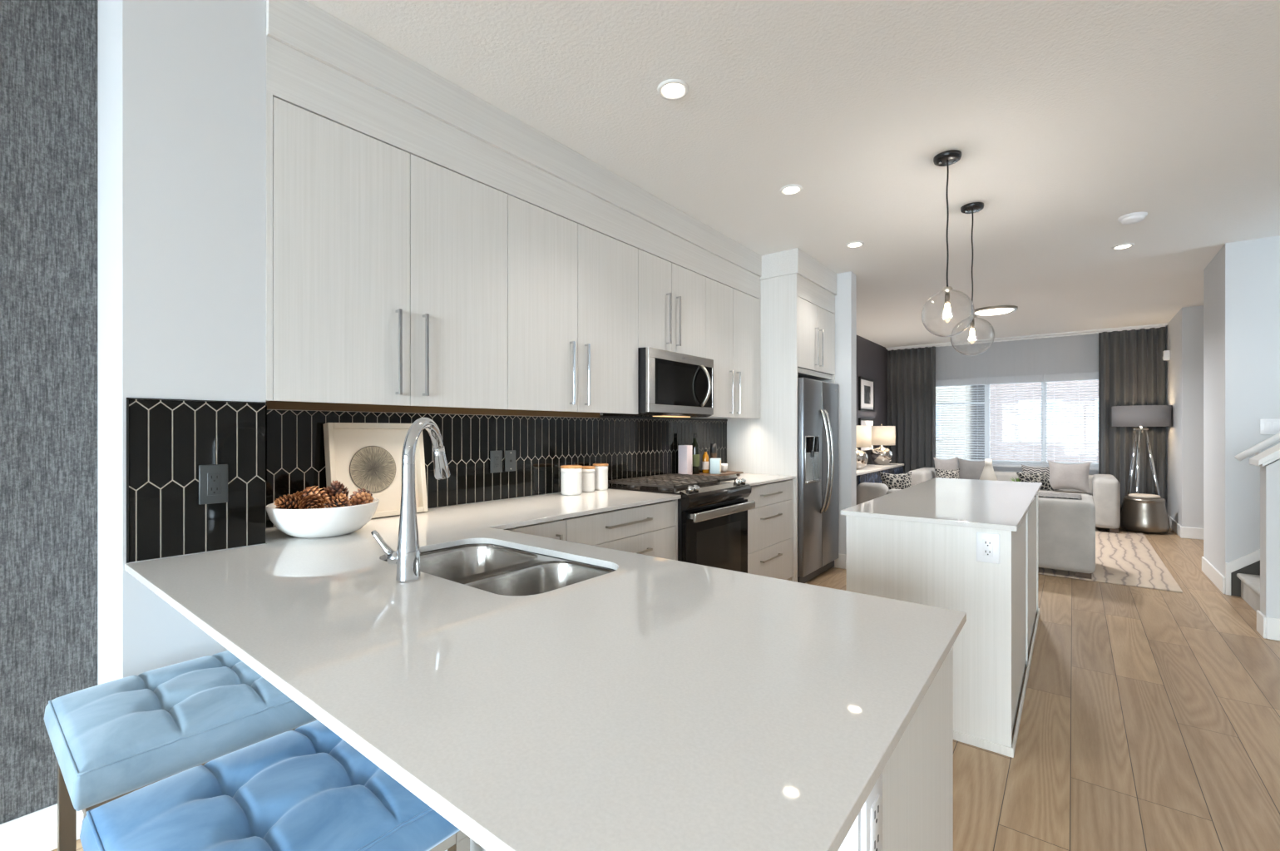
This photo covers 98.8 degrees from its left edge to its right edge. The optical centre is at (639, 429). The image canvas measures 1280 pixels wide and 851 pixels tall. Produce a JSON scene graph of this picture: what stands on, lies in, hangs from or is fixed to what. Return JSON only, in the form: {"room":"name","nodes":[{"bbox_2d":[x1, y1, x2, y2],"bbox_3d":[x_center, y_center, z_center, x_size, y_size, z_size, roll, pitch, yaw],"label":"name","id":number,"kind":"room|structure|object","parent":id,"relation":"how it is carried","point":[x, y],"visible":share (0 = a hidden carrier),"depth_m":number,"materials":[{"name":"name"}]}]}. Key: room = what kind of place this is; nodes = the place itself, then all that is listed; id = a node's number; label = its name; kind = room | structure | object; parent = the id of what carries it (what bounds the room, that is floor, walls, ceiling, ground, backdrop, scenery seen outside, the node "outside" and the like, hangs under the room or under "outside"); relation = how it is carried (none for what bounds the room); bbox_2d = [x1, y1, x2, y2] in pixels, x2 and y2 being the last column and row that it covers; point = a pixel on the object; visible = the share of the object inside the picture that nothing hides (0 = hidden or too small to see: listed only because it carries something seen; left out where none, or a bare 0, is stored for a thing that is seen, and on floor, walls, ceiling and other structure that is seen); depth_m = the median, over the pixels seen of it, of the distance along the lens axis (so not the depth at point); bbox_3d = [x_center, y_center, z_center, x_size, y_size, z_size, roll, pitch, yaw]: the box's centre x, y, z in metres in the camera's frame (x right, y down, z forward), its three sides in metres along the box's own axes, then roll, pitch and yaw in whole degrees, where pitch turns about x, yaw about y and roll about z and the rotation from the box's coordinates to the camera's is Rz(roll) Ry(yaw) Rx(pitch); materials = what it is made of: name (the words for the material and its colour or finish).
{"room":"kitchen","nodes":[
{"label":"kitchen","id":0,"kind":"room"},
{"bbox_2d":[0,0,98,824],"bbox_3d":[-3.269,-0.087,-0.092,0.100,2.743,4.806,0,0,38],"label":"wall","id":1,"kind":"structure","parent":0,"point":[49,48],"depth_m":1.67,"materials":[{"name":"grey fabric"}]},
{"bbox_2d":[0,803,83,850],"bbox_3d":[-3.224,1.216,-0.129,0.016,0.135,4.804,0,0,38],"label":"baseboard","id":2,"kind":"structure","parent":1,"relation":"attached to","point":[37,830],"depth_m":1.65,"materials":[{"name":"white paint"}]},
{"bbox_2d":[98,0,266,684],"bbox_3d":[-1.520,-0.087,1.807,0.496,2.743,0.343,0,0,38],"label":"wall","id":3,"kind":"structure","parent":0,"point":[182,83],"depth_m":1.64,"materials":[{"name":"white paint"}]},
{"bbox_2d":[126,397,266,563],"bbox_3d":[-1.319,0.139,1.654,0.008,0.458,0.338,0,0,38],"label":"tile panel","id":4,"kind":"object","parent":3,"relation":"attached to","point":[168,440],"visible":1,"depth_m":1.63,"materials":[{"name":"black tile"}]},
{"bbox_2d":[198,464,227,504],"bbox_3d":[-1.295,0.164,1.669,0.009,0.118,0.072,0,0,38],"label":"wall outlet","id":5,"kind":"object","parent":4,"relation":"attached to","point":[213,479],"visible":1,"depth_m":1.66,"materials":[{"name":"grey"}]},
{"bbox_2d":[207,472,221,495],"bbox_3d":[-1.294,0.164,1.668,0.006,0.068,0.034,0,0,38],"label":"receptacle","id":6,"kind":"object","parent":5,"relation":"attached to","point":[214,479],"depth_m":1.67,"materials":[{"name":"grey plastic"}]},
{"bbox_2d":[267,413,726,528],"bbox_3d":[-0.142,-0.087,3.811,0.176,2.743,4.511,0,0,38],"label":"wall","id":7,"kind":"structure","parent":0,"point":[600,413],"depth_m":3.07,"materials":[{"name":"white paint"}]},
{"bbox_2d":[271,97,507,409],"bbox_3d":[-1.021,-0.599,2.263,0.350,1.003,0.953,0,0,38],"label":"upper cabinet","id":8,"kind":"object","parent":7,"relation":"attached to","point":[390,263],"visible":0.98,"depth_m":2.08,"materials":[{"name":"white laminate"}]},
{"bbox_2d":[266,35,760,298],"bbox_3d":[-0.226,-1.192,3.298,0.318,0.184,3.599,0,0,38],"label":"trim","id":9,"kind":"structure","parent":8,"relation":"attached to","point":[298,79],"depth_m":2.35,"materials":[{"name":"white laminate"}]},
{"bbox_2d":[266,92,760,419],"bbox_3d":[-0.226,-0.599,3.298,0.318,1.003,3.599,0,0,38],"label":"trim","id":10,"kind":"structure","parent":8,"relation":"attached to","point":[269,96],"depth_m":1.79,"materials":[{"name":"white laminate"}]},
{"bbox_2d":[266,400,727,528],"bbox_3d":[-0.348,0.127,3.394,0.018,0.483,3.599,0,0,38],"label":"backsplash","id":11,"kind":"structure","parent":7,"relation":"attached to","point":[543,442],"depth_m":2.90,"materials":[{"name":"black tile"}]},
{"bbox_2d":[489,449,502,473],"bbox_3d":[-0.752,0.165,2.874,0.009,0.115,0.072,0,0,38],"label":"wall outlet","id":12,"kind":"object","parent":11,"relation":"attached to","point":[496,457],"visible":1,"depth_m":2.87,"materials":[{"name":"grey plastic"}]},
{"bbox_2d":[266,0,761,276],"bbox_3d":[-0.220,-1.371,3.293,0.333,0.175,3.599,0,0,38],"label":"soffit","id":13,"kind":"structure","parent":7,"relation":"attached to","point":[300,25],"depth_m":2.36,"materials":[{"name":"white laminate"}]},
{"bbox_2d":[507,194,637,414],"bbox_3d":[-0.424,-0.599,3.021,0.350,1.003,0.977,0,0,38],"label":"upper cabinet","id":14,"kind":"object","parent":7,"relation":"attached to","point":[572,287],"visible":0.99,"depth_m":2.85,"materials":[{"name":"white laminate"}]},
{"bbox_2d":[637,248,705,357],"bbox_3d":[0.117,-0.800,3.707,0.350,0.599,0.770,0,0,38],"label":"upper cabinet","id":15,"kind":"object","parent":7,"relation":"attached to","point":[671,297],"visible":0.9,"depth_m":3.57,"materials":[{"name":"white laminate"}]},
{"bbox_2d":[600,346,713,417],"bbox_3d":[0.163,-0.292,3.672,0.460,0.410,0.756,0,0,38],"label":"microwave","id":16,"kind":"object","parent":15,"relation":"attached to","point":[671,384],"visible":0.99,"depth_m":3.49,"materials":[{"name":"silver metal"}]},
{"bbox_2d":[705,276,759,418],"bbox_3d":[0.621,-0.599,4.346,0.350,1.003,0.858,0,0,38],"label":"upper cabinet","id":17,"kind":"object","parent":7,"relation":"attached to","point":[732,315],"visible":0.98,"depth_m":4.23,"materials":[{"name":"white laminate"}]},
{"bbox_2d":[726,273,835,582],"bbox_3d":[1.291,0.011,4.970,0.639,2.545,0.904,0,0,38],"label":"panel","id":18,"kind":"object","parent":7,"relation":"attached to","point":[768,444],"depth_m":4.53,"materials":[{"name":"white laminate"}]},
{"bbox_2d":[760,247,836,295],"bbox_3d":[1.295,-1.360,4.963,0.655,0.198,0.930,0,0,38],"label":"trim","id":19,"kind":"structure","parent":7,"relation":"attached to","point":[792,261],"depth_m":4.54,"materials":[{"name":"white laminate"}]},
{"bbox_2d":[797,296,834,380],"bbox_3d":[1.305,-0.776,4.959,0.667,0.611,0.860,0,0,38],"label":"upper cabinet","id":20,"kind":"object","parent":7,"relation":"attached to","point":[815,323],"visible":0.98,"depth_m":4.72,"materials":[{"name":"white laminate"}]},
{"bbox_2d":[797,273,834,313],"bbox_3d":[1.291,-1.173,4.970,0.639,0.177,0.860,0,0,38],"label":"trim","id":21,"kind":"structure","parent":20,"relation":"attached to","point":[808,290],"depth_m":4.74,"materials":[{"name":"white laminate"}]},
{"bbox_2d":[51,524,1279,850],"bbox_3d":[2.199,1.324,2.182,6.250,0.080,15.350,0,0,38],"label":"floor","id":22,"kind":"structure","parent":0,"point":[1150,718],"depth_m":2.31,"materials":[{"name":"brown wood"}]},
{"bbox_2d":[44,650,316,850],"bbox_3d":[-1.119,0.955,1.388,0.478,0.658,0.493,0,0,38],"label":"counter stool","id":23,"kind":"object","parent":22,"relation":"on","point":[111,740],"visible":0.63,"depth_m":1.25,"materials":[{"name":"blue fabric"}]},
{"bbox_2d":[79,719,469,850],"bbox_3d":[-0.632,0.955,0.999,0.478,0.658,0.493,0,0,38],"label":"counter stool","id":24,"kind":"object","parent":22,"relation":"on","point":[305,788],"visible":0.69,"depth_m":0.93,"materials":[{"name":"blue fabric"}]},
{"bbox_2d":[502,518,566,540],"bbox_3d":[-0.695,0.837,2.446,0.640,0.894,0.456,0,0,38],"label":"base cabinet","id":25,"kind":"object","parent":22,"relation":"on","point":[556,529],"visible":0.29,"depth_m":2.36,"materials":[{"name":"white laminate"}]},
{"bbox_2d":[563,499,675,560],"bbox_3d":[-0.288,0.837,2.961,0.640,0.894,0.857,0,0,38],"label":"base cabinet","id":26,"kind":"object","parent":22,"relation":"on","point":[647,529],"visible":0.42,"depth_m":2.81,"materials":[{"name":"white laminate"}]},
{"bbox_2d":[607,473,755,573],"bbox_3d":[0.263,0.802,3.591,0.710,0.964,0.772,0,0,38],"label":"gas range","id":27,"kind":"object","parent":22,"relation":"on","point":[713,511],"visible":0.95,"depth_m":3.38,"materials":[{"name":"black metal"}]},
{"bbox_2d":[607,481,731,494],"bbox_3d":[0.231,0.364,3.617,0.627,0.008,0.772,0,0,38],"label":"cooktop","id":28,"kind":"object","parent":27,"relation":"in","point":[682,491],"depth_m":3.37,"materials":[{"name":"black metal"}]},
{"bbox_2d":[676,482,749,494],"bbox_3d":[0.469,0.357,3.431,0.087,0.020,0.758,0,0,38],"label":"control panel","id":29,"kind":"object","parent":27,"relation":"attached to","point":[719,488],"depth_m":3.36,"materials":[{"name":"silver metal"}]},
{"bbox_2d":[445,645,953,850],"bbox_3d":[-0.279,0.837,1.463,1.866,0.894,0.642,0,0,38],"label":"base cabinet","id":30,"kind":"object","parent":22,"relation":"on","point":[917,777],"visible":0.02,"depth_m":0.90,"materials":[{"name":"white wood"}]},
{"bbox_2d":[124,489,966,850],"bbox_3d":[-0.101,0.380,1.931,2.210,0.019,2.288,0,0,38],"label":"countertop","id":31,"kind":"structure","parent":30,"relation":"on","point":[649,703],"depth_m":0.82,"materials":[{"name":"white stone"}]},
{"bbox_2d":[266,496,379,538],"bbox_3d":[-1.130,0.314,1.967,0.353,0.111,0.353,0,0,38],"label":"serving bowl","id":32,"kind":"object","parent":31,"relation":"on","point":[332,521],"visible":0.87,"depth_m":1.84,"materials":[{"name":"white ceramic"}]},
{"bbox_2d":[273,494,301,509],"bbox_3d":[-1.200,0.258,1.876,0.079,0.079,0.085,0,0,-11],"label":"pine cone","id":33,"kind":"object","parent":32,"relation":"in","point":[289,501],"visible":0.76,"depth_m":1.86,"materials":[{"name":"brown plant"}]},
{"bbox_2d":[298,494,325,509],"bbox_3d":[-1.113,0.257,1.863,0.084,0.080,0.081,0,0,10],"label":"pine cone","id":34,"kind":"object","parent":32,"relation":"in","point":[310,501],"visible":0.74,"depth_m":1.85,"materials":[{"name":"brown plant"}]},
{"bbox_2d":[323,422,428,518],"bbox_3d":[-1.114,0.170,2.339,0.095,0.400,0.403,0,0,38],"label":"framed print","id":35,"kind":"object","parent":31,"relation":"on","point":[368,456],"visible":0.84,"depth_m":2.33,"materials":[{"name":"beige paper"}]},
{"bbox_2d":[370,417,449,583],"bbox_3d":[-0.570,0.168,1.463,0.117,0.404,0.264,0,0,19],"label":"kitchen faucet","id":36,"kind":"object","parent":31,"relation":"on","point":[407,555],"visible":1,"depth_m":1.35,"materials":[{"name":"silver metal"}]},
{"bbox_2d":[384,543,615,595],"bbox_3d":[-0.409,0.492,1.557,0.740,0.202,0.442,0,0,38],"label":"sink","id":37,"kind":"object","parent":31,"relation":"in","point":[496,569],"visible":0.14,"depth_m":1.63,"materials":[{"name":"silver metal"}]},
{"bbox_2d":[395,546,537,579],"bbox_3d":[-0.538,0.495,1.655,0.350,0.195,0.376,0,0,38],"label":"basin","id":38,"kind":"object","parent":37,"relation":"in","point":[452,562],"depth_m":1.82,"materials":[{"name":"silver metal"}]},
{"bbox_2d":[464,563,609,595],"bbox_3d":[-0.259,0.495,1.435,0.288,0.195,0.376,0,0,38],"label":"basin","id":39,"kind":"object","parent":37,"relation":"in","point":[528,579],"depth_m":1.58,"materials":[{"name":"silver metal"}]},
{"bbox_2d":[560,464,582,495],"bbox_3d":[-0.394,0.287,3.153,0.126,0.165,0.126,0,0,38],"label":"canister","id":40,"kind":"object","parent":31,"relation":"on","point":[570,475],"visible":1,"depth_m":3.10,"materials":[{"name":"white ceramic"}]},
{"bbox_2d":[582,465,595,492],"bbox_3d":[-0.317,0.294,3.300,0.096,0.151,0.096,0,0,38],"label":"canister","id":41,"kind":"object","parent":31,"relation":"on","point":[588,471],"visible":0.77,"depth_m":3.26,"materials":[{"name":"white ceramic"}]},
{"bbox_2d":[593,463,607,489],"bbox_3d":[-0.244,0.289,3.405,0.096,0.161,0.096,0,0,38],"label":"canister","id":42,"kind":"object","parent":31,"relation":"on","point":[601,469],"visible":0.83,"depth_m":3.36,"materials":[{"name":"white ceramic"}]},
{"bbox_2d":[860,771,882,850],"bbox_3d":[0.283,0.484,0.668,0.009,0.118,0.072,0,0,38],"label":"wall outlet","id":43,"kind":"object","parent":30,"relation":"attached to","point":[872,809],"visible":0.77,"depth_m":0.66,"materials":[{"name":"white plastic"}]},
{"bbox_2d":[870,793,879,850],"bbox_3d":[0.284,0.484,0.667,0.006,0.068,0.034,0,0,38],"label":"receptacle","id":44,"kind":"object","parent":43,"relation":"attached to","point":[875,798],"depth_m":0.66,"materials":[{"name":"white plastic"}]},
{"bbox_2d":[743,479,791,579],"bbox_3d":[0.740,0.837,4.265,0.640,0.894,0.835,0,0,38],"label":"base cabinet","id":45,"kind":"object","parent":22,"relation":"on","point":[769,524],"visible":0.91,"depth_m":4.10,"materials":[{"name":"white laminate"}]},
{"bbox_2d":[672,479,793,581],"bbox_3d":[0.483,0.837,3.965,0.608,0.894,1.675,0,0,38],"label":"trim","id":46,"kind":"structure","parent":45,"relation":"attached to","point":[675,500],"depth_m":4.42,"materials":[{"name":"white laminate"}]},
{"bbox_2d":[721,473,795,485],"bbox_3d":[0.737,0.380,4.270,0.628,0.019,0.878,0,0,38],"label":"countertop","id":47,"kind":"structure","parent":45,"relation":"on","point":[752,479],"depth_m":4.25,"materials":[{"name":"white stone"}]},
{"bbox_2d":[691,470,743,476],"bbox_3d":[0.567,0.353,4.296,0.230,0.032,0.590,0,0,38],"label":"board","id":48,"kind":"object","parent":47,"relation":"on","point":[728,472],"visible":0.35,"depth_m":4.27,"materials":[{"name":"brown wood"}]},
{"bbox_2d":[678,444,691,474],"bbox_3d":[0.344,0.226,4.158,0.080,0.222,0.075,0,0,38],"label":"carton","id":49,"kind":"object","parent":48,"relation":"on","point":[684,451],"visible":0.86,"depth_m":4.13,"materials":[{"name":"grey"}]},
{"bbox_2d":[797,377,838,583],"bbox_3d":[1.352,0.420,4.923,0.746,1.688,0.847,0,0,38],"label":"refrigerator","id":50,"kind":"object","parent":22,"relation":"on","point":[817,401],"visible":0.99,"depth_m":4.65,"materials":[{"name":"grey metal"}]},
{"bbox_2d":[856,463,904,486],"bbox_3d":[3.366,0.916,8.107,0.423,0.735,2.560,0,0,38],"label":"chest","id":51,"kind":"object","parent":22,"relation":"on","point":[870,472],"visible":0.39,"depth_m":7.85,"materials":[{"name":"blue wood"}]},
{"bbox_2d":[856,425,871,469],"bbox_3d":[3.038,0.224,7.729,0.400,0.650,0.400,0,0,38],"label":"table lamp","id":52,"kind":"object","parent":51,"relation":"on","point":[863,432],"visible":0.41,"depth_m":7.55,"materials":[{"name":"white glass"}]},
{"bbox_2d":[870,424,895,464],"bbox_3d":[3.862,0.224,8.773,0.400,0.650,0.400,0,0,38],"label":"table lamp","id":53,"kind":"object","parent":51,"relation":"on","point":[881,435],"visible":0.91,"depth_m":8.63,"materials":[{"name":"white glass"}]},
{"bbox_2d":[846,493,1039,757],"bbox_3d":[1.875,0.838,3.198,0.652,0.892,2.160,0,0,38],"label":"kitchen island","id":54,"kind":"object","parent":22,"relation":"on","point":[929,564],"visible":0.6,"depth_m":2.30,"materials":[{"name":"white wood"}]},
{"bbox_2d":[840,477,1042,531],"bbox_3d":[1.874,0.381,3.192,0.670,0.021,2.217,0,0,38],"label":"island countertop","id":55,"kind":"structure","parent":54,"relation":"on","point":[987,504],"depth_m":2.73,"materials":[{"name":"white stone"}]},
{"bbox_2d":[976,532,999,563],"bbox_3d":[1.397,0.473,2.205,0.080,0.118,0.009,0,0,38],"label":"wall outlet","id":56,"kind":"object","parent":54,"relation":"attached to","point":[987,544],"visible":1,"depth_m":2.20,"materials":[{"name":"white plastic"}]},
{"bbox_2d":[1037,528,1182,593],"bbox_3d":[4.171,1.277,6.396,2.730,0.014,3.130,0,0,38],"label":"area rug","id":57,"kind":"object","parent":22,"relation":"on","point":[1125,558],"visible":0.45,"depth_m":5.13,"materials":[{"name":"beige carpet"}]},
{"bbox_2d":[856,482,901,504],"bbox_3d":[3.037,0.949,6.660,0.600,0.640,0.780,0,0,38],"label":"armchair","id":58,"kind":"object","parent":57,"relation":"on","point":[866,491],"visible":0.2,"depth_m":6.44,"materials":[{"name":"grey fabric"}]},
{"bbox_2d":[879,471,911,489],"bbox_3d":[3.148,0.674,6.738,0.381,0.325,0.152,0,0,10],"label":"cushion","id":59,"kind":"object","parent":58,"relation":"on","point":[902,481],"visible":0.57,"depth_m":6.71,"materials":[{"name":"fabric"}]},
{"bbox_2d":[908,467,1120,533],"bbox_3d":[5.263,0.939,7.885,2.410,0.660,1.100,0,0,38],"label":"sofa","id":60,"kind":"object","parent":57,"relation":"on","point":[1104,489],"visible":0.28,"depth_m":6.83,"materials":[{"name":"grey fabric"}]},
{"bbox_2d":[957,457,993,479],"bbox_3d":[4.967,0.624,8.156,0.460,0.405,0.154,0,0,44],"label":"cushion","id":61,"kind":"object","parent":60,"relation":"on","point":[968,469],"visible":0.58,"depth_m":8.14,"materials":[{"name":"grey fabric"}]},
{"bbox_2d":[1038,489,1093,500],"bbox_3d":[5.695,0.914,7.378,0.635,0.140,0.760,0,0,38],"label":"seat cushion","id":62,"kind":"object","parent":60,"relation":"on","point":[1091,493],"depth_m":7.48,"materials":[{"name":"grey fabric"}]},
{"bbox_2d":[1047,459,1091,493],"bbox_3d":[5.711,0.619,7.314,0.161,0.413,0.462,0,0,-45],"label":"cushion","id":63,"kind":"object","parent":60,"relation":"on","point":[1062,476],"visible":0.98,"depth_m":7.26,"materials":[{"name":"beige fabric"}]},
{"bbox_2d":[1037,491,1095,578],"bbox_3d":[3.643,0.943,5.306,1.150,0.654,0.875,0,0,38],"label":"lounge sofa","id":64,"kind":"object","parent":57,"relation":"on","point":[1066,526],"visible":0.46,"depth_m":4.73,"materials":[{"name":"grey fabric"}]},
{"bbox_2d":[1015,471,1053,490],"bbox_3d":[3.926,0.509,5.462,0.280,0.176,0.164,0,0,12],"label":"cushion","id":65,"kind":"object","parent":64,"relation":"on","point":[1042,477],"visible":0.72,"depth_m":5.43,"materials":[{"name":"fabric"}]},
{"bbox_2d":[1111,405,1171,495],"bbox_3d":[6.725,0.482,7.368,0.600,1.608,0.600,0,0,38],"label":"floor lamp","id":66,"kind":"object","parent":22,"relation":"on","point":[1140,416],"visible":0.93,"depth_m":7.27,"materials":[{"name":"grey fabric"}]},
{"bbox_2d":[1120,493,1170,533],"bbox_3d":[6.383,1.042,6.950,0.476,0.455,0.476,0,0,38],"label":"stool","id":67,"kind":"object","parent":22,"relation":"on","point":[1142,512],"visible":0.98,"depth_m":6.80,"materials":[{"name":"grey metal"}]},
{"bbox_2d":[1236,573,1260,612],"bbox_3d":[5.142,0.451,3.190,2.145,1.663,0.978,0,0,38],"label":"staircase","id":68,"kind":"structure","parent":22,"relation":"on","point":[1250,584],"depth_m":4.00,"materials":[{"name":"grey carpet"}]},
{"bbox_2d":[305,0,1279,347],"bbox_3d":[2.199,-1.509,2.182,6.250,0.100,15.350,0,0,38],"label":"ceiling","id":69,"kind":"structure","parent":0,"point":[1067,119],"depth_m":2.58,"materials":[{"name":"white paint"}]},
{"bbox_2d":[657,79,689,99],"bbox_3d":[0.142,-1.454,2.349,0.136,0.011,0.136,0,0,38],"label":"recessed light","id":70,"kind":"object","parent":69,"relation":"in","point":[670,89],"visible":1,"depth_m":2.34,"materials":[{"name":"white paint"}]},
{"bbox_2d":[662,84,683,96],"bbox_3d":[0.142,-1.454,2.349,0.094,0.001,0.094,0,0,38],"label":"diffuser","id":71,"kind":"object","parent":70,"relation":"attached to","point":[668,90],"depth_m":2.35,"materials":[{"name":"white plastic"}]},
{"bbox_2d":[921,149,974,336],"bbox_3d":[1.637,-0.978,2.924,0.248,0.962,0.248,0,0,38],"label":"pendant light","id":72,"kind":"object","parent":69,"relation":"hanging from","point":[946,158],"visible":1,"depth_m":2.92,"materials":[{"name":"black"}]},
{"bbox_2d":[950,202,994,355],"bbox_3d":[2.166,-0.972,3.578,0.248,0.974,0.248,0,0,38],"label":"pendant light","id":73,"kind":"object","parent":69,"relation":"hanging from","point":[971,208],"visible":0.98,"depth_m":3.57,"materials":[{"name":"black"}]},
{"bbox_2d":[973,305,1018,316],"bbox_3d":[4.291,-1.434,6.652,0.480,0.050,0.480,0,0,38],"label":"flush light","id":74,"kind":"object","parent":69,"relation":"attached to","point":[997,309],"visible":0.94,"depth_m":6.54,"materials":[{"name":"white"}]},
{"bbox_2d":[974,307,1013,315],"bbox_3d":[4.291,-1.424,6.652,0.400,0.030,0.400,0,0,38],"label":"diffuser","id":75,"kind":"object","parent":74,"relation":"attached to","point":[981,311],"depth_m":6.58,"materials":[{"name":"white plastic"}]},
{"bbox_2d":[1117,211,1147,224],"bbox_3d":[3.360,-1.437,3.744,0.152,0.045,0.152,0,0,38],"label":"smoke detector","id":76,"kind":"object","parent":69,"relation":"attached to","point":[1136,217],"visible":1,"depth_m":3.71,"materials":[{"name":"white plastic"}]},
{"bbox_2d":[835,271,856,554],"bbox_3d":[1.557,-0.087,5.446,1.100,2.743,0.150,0,0,38],"label":"wall","id":77,"kind":"structure","parent":0,"point":[846,297],"depth_m":5.10,"materials":[{"name":"white paint"}]},
{"bbox_2d":[856,335,887,464],"bbox_3d":[2.845,-0.087,7.903,0.120,2.743,5.305,0,0,38],"label":"wall","id":78,"kind":"structure","parent":0,"point":[872,358],"depth_m":9.20,"materials":[{"name":"grey paint"}]},
{"bbox_2d":[858,375,874,411],"bbox_3d":[3.620,-0.564,8.760,0.035,0.525,0.780,0,0,38],"label":"wall picture","id":79,"kind":"object","parent":78,"relation":"attached to","point":[866,386],"visible":1,"depth_m":8.73,"materials":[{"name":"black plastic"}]},
{"bbox_2d":[887,345,935,473],"bbox_3d":[4.704,-0.083,9.525,0.767,2.709,0.116,0,0,38],"label":"curtain","id":80,"kind":"object","parent":78,"relation":"hanging from","point":[911,370],"visible":0.66,"depth_m":9.51,"materials":[{"name":"grey fabric"}]},
{"bbox_2d":[935,333,1098,474],"bbox_3d":[6.000,-0.087,8.876,3.870,2.743,0.130,0,0,38],"label":"wall","id":81,"kind":"structure","parent":0,"point":[1075,353],"depth_m":8.76,"materials":[{"name":"white paint"}]},
{"bbox_2d":[935,374,1098,469],"bbox_3d":[5.979,-0.136,8.816,2.610,1.460,0.190,0,0,38],"label":"window","id":82,"kind":"structure","parent":81,"relation":"in","point":[987,394],"depth_m":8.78,"materials":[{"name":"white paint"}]},
{"bbox_2d":[987,374,1042,465],"bbox_3d":[5.987,-0.149,8.775,0.735,1.423,0.075,0,0,38],"label":"window blind","id":83,"kind":"object","parent":82,"relation":"attached to","point":[1025,378],"visible":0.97,"depth_m":8.75,"materials":[{"name":"white plastic"}]},
{"bbox_2d":[1044,371,1098,468],"bbox_3d":[6.621,-0.149,8.275,0.840,1.423,0.075,0,0,38],"label":"window blind","id":84,"kind":"object","parent":82,"relation":"attached to","point":[1079,377],"visible":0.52,"depth_m":8.31,"materials":[{"name":"white plastic"}]},
{"bbox_2d":[1165,305,1203,528],"bbox_3d":[7.850,-0.087,6.385,2.380,2.743,1.490,0,0,38],"label":"wall","id":85,"kind":"structure","parent":0,"point":[1184,332],"depth_m":6.52,"materials":[{"name":"white paint"}]},
{"bbox_2d":[885,322,1168,349],"bbox_3d":[5.832,-1.448,8.671,3.620,0.022,0.160,0,0,38],"label":"trim","id":86,"kind":"structure","parent":85,"relation":"attached to","point":[1167,323],"depth_m":8.43,"materials":[{"name":"white paint"}]},
{"bbox_2d":[1098,325,1166,513],"bbox_3d":[6.940,-0.083,7.753,0.708,2.709,0.125,0,0,38],"label":"curtain","id":87,"kind":"object","parent":85,"relation":"hanging from","point":[1132,368],"visible":0.63,"depth_m":7.76,"materials":[{"name":"grey fabric"}]},
{"bbox_2d":[1167,514,1203,539],"bbox_3d":[7.840,1.216,6.384,2.394,0.135,1.504,0,0,38],"label":"baseboard","id":88,"kind":"structure","parent":85,"relation":"attached to","point":[1183,531],"depth_m":6.50,"materials":[{"name":"white paint"}]},
{"bbox_2d":[1203,235,1279,594],"bbox_3d":[5.820,-0.087,3.879,2.465,2.743,0.900,0,0,38],"label":"wall","id":89,"kind":"structure","parent":0,"point":[1242,281],"depth_m":4.25,"materials":[{"name":"white paint"}]},
{"bbox_2d":[1201,556,1225,593],"bbox_3d":[4.847,1.216,4.647,0.014,0.135,0.900,0,0,38],"label":"baseboard","id":90,"kind":"structure","parent":89,"relation":"attached to","point":[1215,576],"depth_m":4.57,"materials":[{"name":"white paint"}]},
{"bbox_2d":[1225,548,1260,595],"bbox_3d":[5.379,0.350,3.644,2.065,1.868,0.016,0,0,38],"label":"trim","id":91,"kind":"structure","parent":89,"relation":"attached to","point":[1254,556],"depth_m":4.24,"materials":[{"name":"white paint"}]},
{"bbox_2d":[1230,560,1260,596],"bbox_3d":[5.393,0.392,3.637,2.035,1.784,0.010,0,0,38],"label":"carpet","id":92,"kind":"structure","parent":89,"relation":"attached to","point":[1254,568],"depth_m":4.24,"materials":[{"name":"grey"}]},
{"bbox_2d":[1234,432,1279,460],"bbox_3d":[5.215,-0.419,3.719,1.645,1.314,0.107,0,0,38],"label":"stair handrail","id":93,"kind":"object","parent":89,"relation":"attached to","point":[1257,448],"visible":0.92,"depth_m":4.12,"materials":[{"name":"white paint"}]},
{"bbox_2d":[1260,419,1279,434],"bbox_3d":[4.762,-0.026,4.136,0.120,0.115,0.010,0,0,38],"label":"light switch","id":94,"kind":"object","parent":89,"relation":"attached to","point":[1267,426],"visible":1,"depth_m":4.14,"materials":[{"name":"white plastic"}]},
{"bbox_2d":[1260,458,1279,638],"bbox_3d":[4.320,0.333,3.108,1.065,1.901,0.140,0,0,38],"label":"wall","id":95,"kind":"structure","parent":0,"point":[1269,473],"depth_m":3.37,"materials":[{"name":"white paint"}]},
{"bbox_2d":[1249,443,1279,466],"bbox_3d":[4.307,-0.229,3.124,1.105,0.913,0.230,0,0,38],"label":"trim","id":96,"kind":"structure","parent":95,"relation":"attached to","point":[1272,454],"depth_m":3.38,"materials":[{"name":"white paint"}]},
{"bbox_2d":[1256,609,1279,640],"bbox_3d":[4.314,1.216,3.112,1.079,0.135,0.168,0,0,38],"label":"baseboard","id":97,"kind":"structure","parent":95,"relation":"attached to","point":[1267,627],"depth_m":3.37,"materials":[{"name":"white paint"}]},
{"label":"outside","id":98,"kind":"structure","parent":0,"visible":0},
{"bbox_3d":[21.952,1.909,27.835,60.000,0.150,49.100,0,0,38],"label":"snow","id":99,"kind":"object","parent":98,"visible":0},
{"bbox_2d":[935,377,986,459],"bbox_3d":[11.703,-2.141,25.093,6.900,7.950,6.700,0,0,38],"label":"window blind","id":100,"kind":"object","parent":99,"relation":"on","point":[974,430],"visible":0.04,"depth_m":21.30,"materials":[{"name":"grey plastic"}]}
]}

